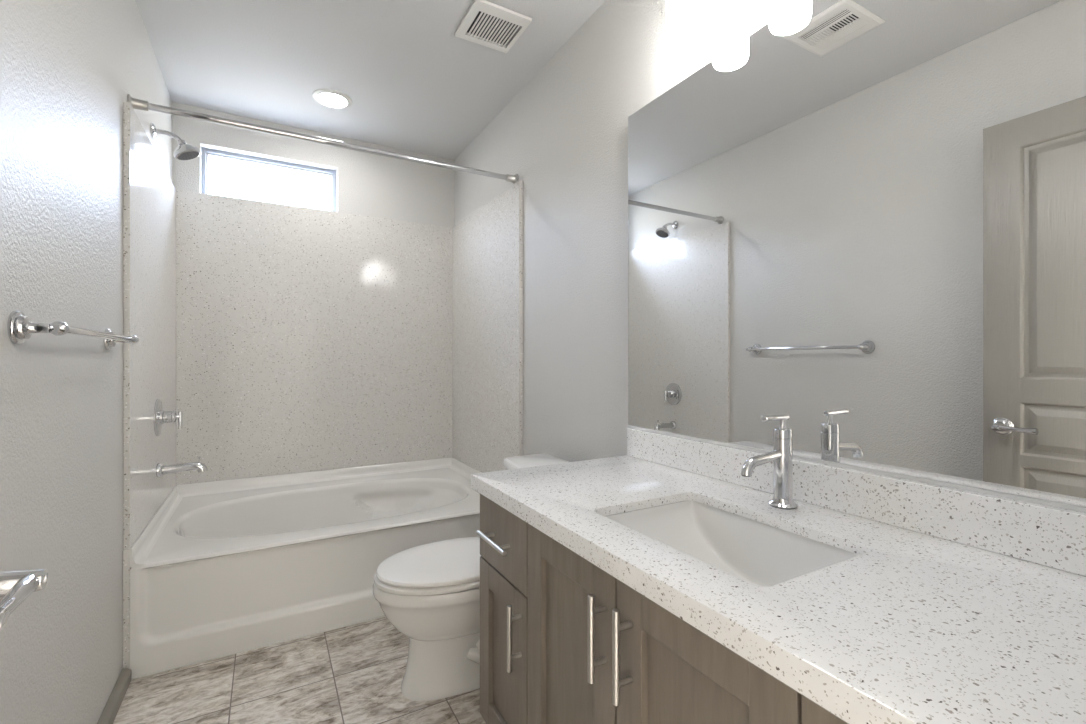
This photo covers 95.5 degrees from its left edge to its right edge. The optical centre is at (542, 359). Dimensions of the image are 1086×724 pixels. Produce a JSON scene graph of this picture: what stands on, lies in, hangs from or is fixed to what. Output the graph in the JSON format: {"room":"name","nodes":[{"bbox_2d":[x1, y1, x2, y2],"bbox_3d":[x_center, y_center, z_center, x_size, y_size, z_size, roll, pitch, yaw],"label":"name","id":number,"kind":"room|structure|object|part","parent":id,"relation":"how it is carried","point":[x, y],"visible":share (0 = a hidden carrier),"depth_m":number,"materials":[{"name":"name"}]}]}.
{"room":"bathroom","nodes":[
{"label":"bathroom","id":0,"kind":"room"},
{"bbox_2d":[0,0,171,723],"bbox_3d":[-1.223,-0.123,1.177,0.130,2.434,3.390,0,0,-29],"label":"wall","id":1,"kind":"structure","parent":0,"point":[68,68],"depth_m":1.20,"materials":[{"name":"white paint"}]},
{"bbox_2d":[7,311,138,349],"bbox_3d":[-1.145,-0.062,1.252,0.079,0.066,0.697,0,0,-29],"label":"towel bar","id":2,"kind":"object","parent":1,"relation":"attached to","point":[20,327],"visible":1,"depth_m":0.98,"materials":[{"name":"silver metal"}]},
{"bbox_3d":[-0.991,-0.062,0.977,0.079,0.066,0.066,0,0,-29],"label":"post","id":3,"kind":"part","parent":2,"relation":"part of","materials":[{"name":"silver metal"}]},
{"bbox_3d":[-1.300,-0.062,1.527,0.079,0.066,0.066,0,0,-29],"label":"post","id":4,"kind":"part","parent":2,"relation":"part of","materials":[{"name":"silver metal"}]},
{"bbox_2d":[97,668,131,723],"bbox_3d":[-0.900,1.071,0.760,0.025,0.046,2.108,0,0,-29],"label":"baseboard","id":5,"kind":"structure","parent":1,"relation":"attached to","point":[109,713],"depth_m":1.54,"materials":[{"name":"grey paint"}]},
{"bbox_2d":[123,102,175,549],"bbox_3d":[-1.671,-0.117,2.128,0.018,1.530,1.011,0,0,-29],"label":"surround panel","id":6,"kind":"object","parent":1,"relation":"attached to","point":[149,194],"visible":1,"depth_m":1.89,"materials":[{"name":"beige stone"}]},
{"bbox_2d":[154,399,182,435],"bbox_3d":[-1.613,0.247,2.134,0.088,0.160,0.160,0,0,-29],"label":"shower valve","id":7,"kind":"object","parent":6,"relation":"attached to","point":[161,416],"visible":1,"depth_m":2.11,"materials":[{"name":"silver metal"}]},
{"bbox_3d":[-1.582,0.264,2.151,0.017,0.076,0.017,0,0,-29],"label":"lever","id":8,"kind":"part","parent":7,"relation":"part of","materials":[{"name":"silver metal"}]},
{"bbox_2d":[156,456,207,476],"bbox_3d":[-1.573,0.466,2.156,0.180,0.074,0.058,0,0,-29],"label":"tub spout","id":9,"kind":"object","parent":6,"relation":"attached to","point":[161,469],"visible":1,"depth_m":2.14,"materials":[{"name":"silver metal"}]},
{"bbox_3d":[-1.569,0.475,2.158,0.170,0.046,0.038,0,0,-29],"label":"spout","id":10,"kind":"part","parent":9,"relation":"part of","materials":[{"name":"silver metal"}]},
{"bbox_2d":[150,123,200,159],"bbox_3d":[-1.595,-0.942,2.143,0.180,0.132,0.102,0,0,-29],"label":"showerhead","id":11,"kind":"object","parent":1,"relation":"attached to","point":[184,151],"visible":0.99,"depth_m":2.13,"materials":[{"name":"silver metal"}]},
{"bbox_3d":[-1.623,-0.966,2.128,0.117,0.045,0.018,0,0,-29],"label":"shower arm","id":12,"kind":"part","parent":11,"relation":"part of","materials":[{"name":"silver metal"}]},
{"bbox_3d":[-1.556,-0.895,2.165,0.080,0.038,0.088,0,0,-29],"label":"nozzle plate","id":13,"kind":"part","parent":11,"relation":"part of","materials":[{"name":"grey metal"}]},
{"bbox_2d":[127,94,517,183],"bbox_3d":[-0.803,-0.912,2.124,1.529,0.054,0.054,0,0,-29],"label":"curtain rod","id":14,"kind":"object","parent":1,"relation":"attached to","point":[138,104],"visible":0.87,"depth_m":2.01,"materials":[{"name":"silver metal"}]},
{"bbox_2d":[113,617,485,723],"bbox_3d":[-0.504,1.143,1.581,1.780,0.100,3.390,0,0,-29],"label":"floor","id":15,"kind":"structure","parent":0,"point":[352,674],"depth_m":1.64,"materials":[{"name":"tile"}]},
{"bbox_2d":[123,549,130,668],"bbox_3d":[-1.429,0.871,1.698,0.018,0.444,0.036,0,0,-29],"label":"panel leg","id":16,"kind":"object","parent":15,"relation":"on","point":[126,553],"visible":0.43,"depth_m":1.68,"materials":[{"name":"beige stone"}]},
{"bbox_2d":[130,457,481,679],"bbox_3d":[-1.006,0.871,2.482,1.488,0.445,1.001,0,0,-29],"label":"bathtub","id":17,"kind":"object","parent":15,"relation":"on","point":[222,568],"visible":0.7,"depth_m":2.02,"materials":[{"name":"white ceramic"}]},
{"bbox_3d":[-1.572,0.764,2.141,0.031,0.068,0.068,0,0,-29],"label":"overflow plate","id":18,"kind":"part","parent":17,"relation":"part of","materials":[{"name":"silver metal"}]},
{"bbox_2d":[373,454,567,700],"bbox_3d":[-0.208,0.748,1.764,0.766,0.692,0.430,0,0,-29],"label":"toilet","id":19,"kind":"object","parent":15,"relation":"on","point":[429,593],"visible":0.39,"depth_m":1.59,"materials":[{"name":"white ceramic"}]},
{"bbox_3d":[-0.278,0.907,1.725,0.606,0.373,0.374,0,0,-29],"label":"bowl","id":20,"kind":"part","parent":19,"relation":"part of","materials":[{"name":"white ceramic"}]},
{"bbox_3d":[-0.342,0.711,1.689,0.452,0.016,0.368,0,0,-29],"label":"seat","id":21,"kind":"part","parent":19,"relation":"part of","materials":[{"name":"white plastic"}]},
{"bbox_3d":[-0.335,0.689,1.693,0.456,0.023,0.358,0,0,-29],"label":"lid","id":22,"kind":"part","parent":19,"relation":"part of","materials":[{"name":"white plastic"}]},
{"bbox_3d":[0.009,0.416,1.886,0.224,0.030,0.430,0,0,-29],"label":"tank lid","id":23,"kind":"part","parent":19,"relation":"part of","materials":[{"name":"white ceramic"}]},
{"bbox_2d":[476,494,847,723],"bbox_3d":[0.359,0.728,0.977,0.608,0.730,1.240,0,0,-29],"label":"vanity cabinet","id":24,"kind":"object","parent":15,"relation":"on","point":[563,640],"visible":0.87,"depth_m":0.93,"materials":[{"name":"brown wood"}]},
{"bbox_3d":[-0.122,0.460,1.248,0.036,0.012,0.168,0,0,-29],"label":"bar pull","id":25,"kind":"part","parent":24,"relation":"part of","materials":[{"name":"silver metal"}]},
{"bbox_3d":[-0.094,0.772,1.268,0.005,0.314,0.160,0,0,-29],"label":"panel","id":26,"kind":"part","parent":24,"relation":"part of","materials":[{"name":"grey wood"}]},
{"bbox_3d":[-0.100,0.457,1.265,0.020,0.180,0.286,0,0,-29],"label":"drawer","id":27,"kind":"part","parent":24,"relation":"part of","materials":[{"name":"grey wood"}]},
{"bbox_3d":[-0.100,0.772,1.265,0.020,0.440,0.286,0,0,-29],"label":"door","id":28,"kind":"part","parent":24,"relation":"part of","materials":[{"name":"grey wood"}]},
{"bbox_3d":[-0.068,0.648,1.151,0.036,0.151,0.012,0,0,-29],"label":"bar pull","id":29,"kind":"part","parent":24,"relation":"part of","materials":[{"name":"silver metal"}]},
{"bbox_3d":[0.058,0.679,0.998,0.005,0.498,0.199,0,0,-29],"label":"panel","id":30,"kind":"part","parent":24,"relation":"part of","materials":[{"name":"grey wood"}]},
{"bbox_3d":[0.052,0.679,0.995,0.020,0.624,0.325,0,0,-29],"label":"door","id":31,"kind":"part","parent":24,"relation":"part of","materials":[{"name":"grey wood"}]},
{"bbox_3d":[0.094,0.485,0.864,0.036,0.151,0.012,0,0,-29],"label":"bar pull","id":32,"kind":"part","parent":24,"relation":"part of","materials":[{"name":"silver metal"}]},
{"bbox_3d":[0.128,0.480,0.803,0.036,0.151,0.012,0,0,-29],"label":"bar pull","id":33,"kind":"part","parent":24,"relation":"part of","materials":[{"name":"silver metal"}]},
{"bbox_3d":[0.220,0.679,0.709,0.005,0.498,0.203,0,0,-29],"label":"panel","id":34,"kind":"part","parent":24,"relation":"part of","materials":[{"name":"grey wood"}]},
{"bbox_3d":[0.215,0.679,0.706,0.020,0.624,0.329,0,0,-29],"label":"door","id":35,"kind":"part","parent":24,"relation":"part of","materials":[{"name":"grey wood"}]},
{"bbox_2d":[471,455,1085,723],"bbox_3d":[0.366,0.343,0.989,0.601,0.040,1.262,0,0,-29],"label":"countertop","id":36,"kind":"structure","parent":24,"relation":"on","point":[915,627],"depth_m":0.66,"materials":[{"name":"white stone"}]},
{"bbox_2d":[605,500,858,586],"bbox_3d":[0.337,0.413,0.950,0.326,0.138,0.444,0,0,-29],"label":"sink","id":37,"kind":"object","parent":36,"relation":"in","point":[754,552],"visible":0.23,"depth_m":1.09,"materials":[{"name":"white ceramic"}]},
{"bbox_2d":[741,414,796,508],"bbox_3d":[0.484,0.221,1.063,0.160,0.203,0.058,0,0,-29],"label":"faucet","id":38,"kind":"object","parent":36,"relation":"on","point":[781,456],"visible":1,"depth_m":1.07,"materials":[{"name":"silver metal"}]},
{"bbox_3d":[0.469,0.220,1.054,0.123,0.046,0.022,0,0,-29],"label":"spout","id":39,"kind":"part","parent":38,"relation":"part of","materials":[{"name":"silver metal"}]},
{"bbox_3d":[0.507,0.136,1.076,0.083,0.033,0.015,0,0,-29],"label":"lever","id":40,"kind":"part","parent":38,"relation":"part of","materials":[{"name":"silver metal"}]},
{"bbox_3d":[0.367,0.457,0.435,0.020,0.180,0.283,0,0,-29],"label":"drawer","id":41,"kind":"part","parent":24,"relation":"part of","materials":[{"name":"grey wood"}]},
{"bbox_2d":[172,102,454,485],"bbox_3d":[-1.299,-0.123,2.998,1.540,2.434,0.140,0,0,-29],"label":"wall","id":42,"kind":"structure","parent":0,"point":[367,184],"depth_m":2.99,"materials":[{"name":"white paint"}]},
{"bbox_2d":[201,147,335,210],"bbox_3d":[-1.570,-1.014,2.866,0.679,0.274,0.065,0,0,-29],"label":"window","id":43,"kind":"structure","parent":42,"relation":"in","point":[206,153],"depth_m":2.82,"materials":[{"name":"grey plastic"}]},
{"bbox_2d":[176,190,451,484],"bbox_3d":[-1.256,-0.117,2.929,1.489,1.530,0.021,0,0,-29],"label":"surround panel","id":44,"kind":"object","parent":42,"relation":"attached to","point":[308,339],"visible":1,"depth_m":2.85,"materials":[{"name":"beige stone"}]},
{"bbox_2d":[135,0,605,159],"bbox_3d":[-0.504,-1.391,1.581,1.780,0.100,3.390,0,0,-29],"label":"ceiling","id":45,"kind":"structure","parent":0,"point":[412,84],"depth_m":2.21,"materials":[{"name":"grey paint"}]},
{"bbox_2d":[312,89,351,108],"bbox_3d":[-1.081,-1.335,2.533,0.188,0.010,0.188,0,0,-29],"label":"recessed light","id":46,"kind":"object","parent":45,"relation":"in","point":[330,98],"visible":1,"depth_m":2.52,"materials":[{"name":"white metal"}]},
{"bbox_2d":[455,0,531,52],"bbox_3d":[-0.202,-1.332,1.974,0.233,0.016,0.233,0,0,-29],"label":"exhaust fan","id":47,"kind":"object","parent":45,"relation":"attached to","point":[485,23],"visible":1,"depth_m":1.96,"materials":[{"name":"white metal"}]},
{"bbox_2d":[455,0,801,469],"bbox_3d":[0.220,-0.123,1.987,0.120,2.434,3.390,0,0,-29],"label":"wall","id":48,"kind":"structure","parent":0,"point":[564,135],"depth_m":1.97,"materials":[{"name":"white paint"}]},
{"bbox_2d":[452,180,522,472],"bbox_3d":[-0.355,-0.117,2.867,0.021,1.530,1.011,0,0,-29],"label":"surround panel","id":49,"kind":"object","parent":48,"relation":"attached to","point":[487,245],"visible":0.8,"depth_m":2.75,"materials":[{"name":"beige stone"}]},
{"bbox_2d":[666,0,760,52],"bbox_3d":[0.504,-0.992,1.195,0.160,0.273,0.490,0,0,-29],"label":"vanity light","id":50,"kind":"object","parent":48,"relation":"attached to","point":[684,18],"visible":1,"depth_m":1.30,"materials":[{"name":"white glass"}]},
{"bbox_3d":[0.386,-0.937,1.341,0.098,0.163,0.098,0,0,-29],"label":"lamp shade","id":51,"kind":"part","parent":50,"relation":"part of","materials":[{"name":"white glass"}]},
{"bbox_3d":[0.477,-0.937,1.179,0.098,0.163,0.098,0,0,-29],"label":"lamp shade","id":52,"kind":"part","parent":50,"relation":"part of","materials":[{"name":"white glass"}]},
{"bbox_2d":[627,428,1085,575],"bbox_3d":[0.610,0.277,1.124,0.043,0.091,1.260,0,0,-29],"label":"backsplash","id":53,"kind":"structure","parent":48,"relation":"attached to","point":[1050,536],"depth_m":0.93,"materials":[{"name":"white stone"}]},
{"bbox_2d":[628,0,1085,512],"bbox_3d":[0.612,-0.301,1.140,0.024,1.064,1.277,0,0,-29],"label":"wall mirror","id":54,"kind":"object","parent":48,"relation":"attached to","point":[862,223],"visible":1,"depth_m":1.00,"materials":[{"name":"silver mirror"}]},
{"bbox_3d":[0.297,-0.124,0.155,1.540,2.434,0.120,0,0,-29],"label":"wall","id":55,"kind":"structure","parent":0,"visible":0},
{"bbox_2d":[0,569,47,629],"bbox_3d":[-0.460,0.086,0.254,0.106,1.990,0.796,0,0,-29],"label":"door handle","id":56,"kind":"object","parent":55,"relation":"in","point":[16,586],"depth_m":0.55,"materials":[{"name":"silver metal"}]},
{"bbox_3d":[-0.611,0.256,0.557,0.070,0.066,0.066,0,0,-29],"label":"lever handle","id":57,"kind":"part","parent":56,"relation":"part of","materials":[{"name":"silver metal"}]}
]}

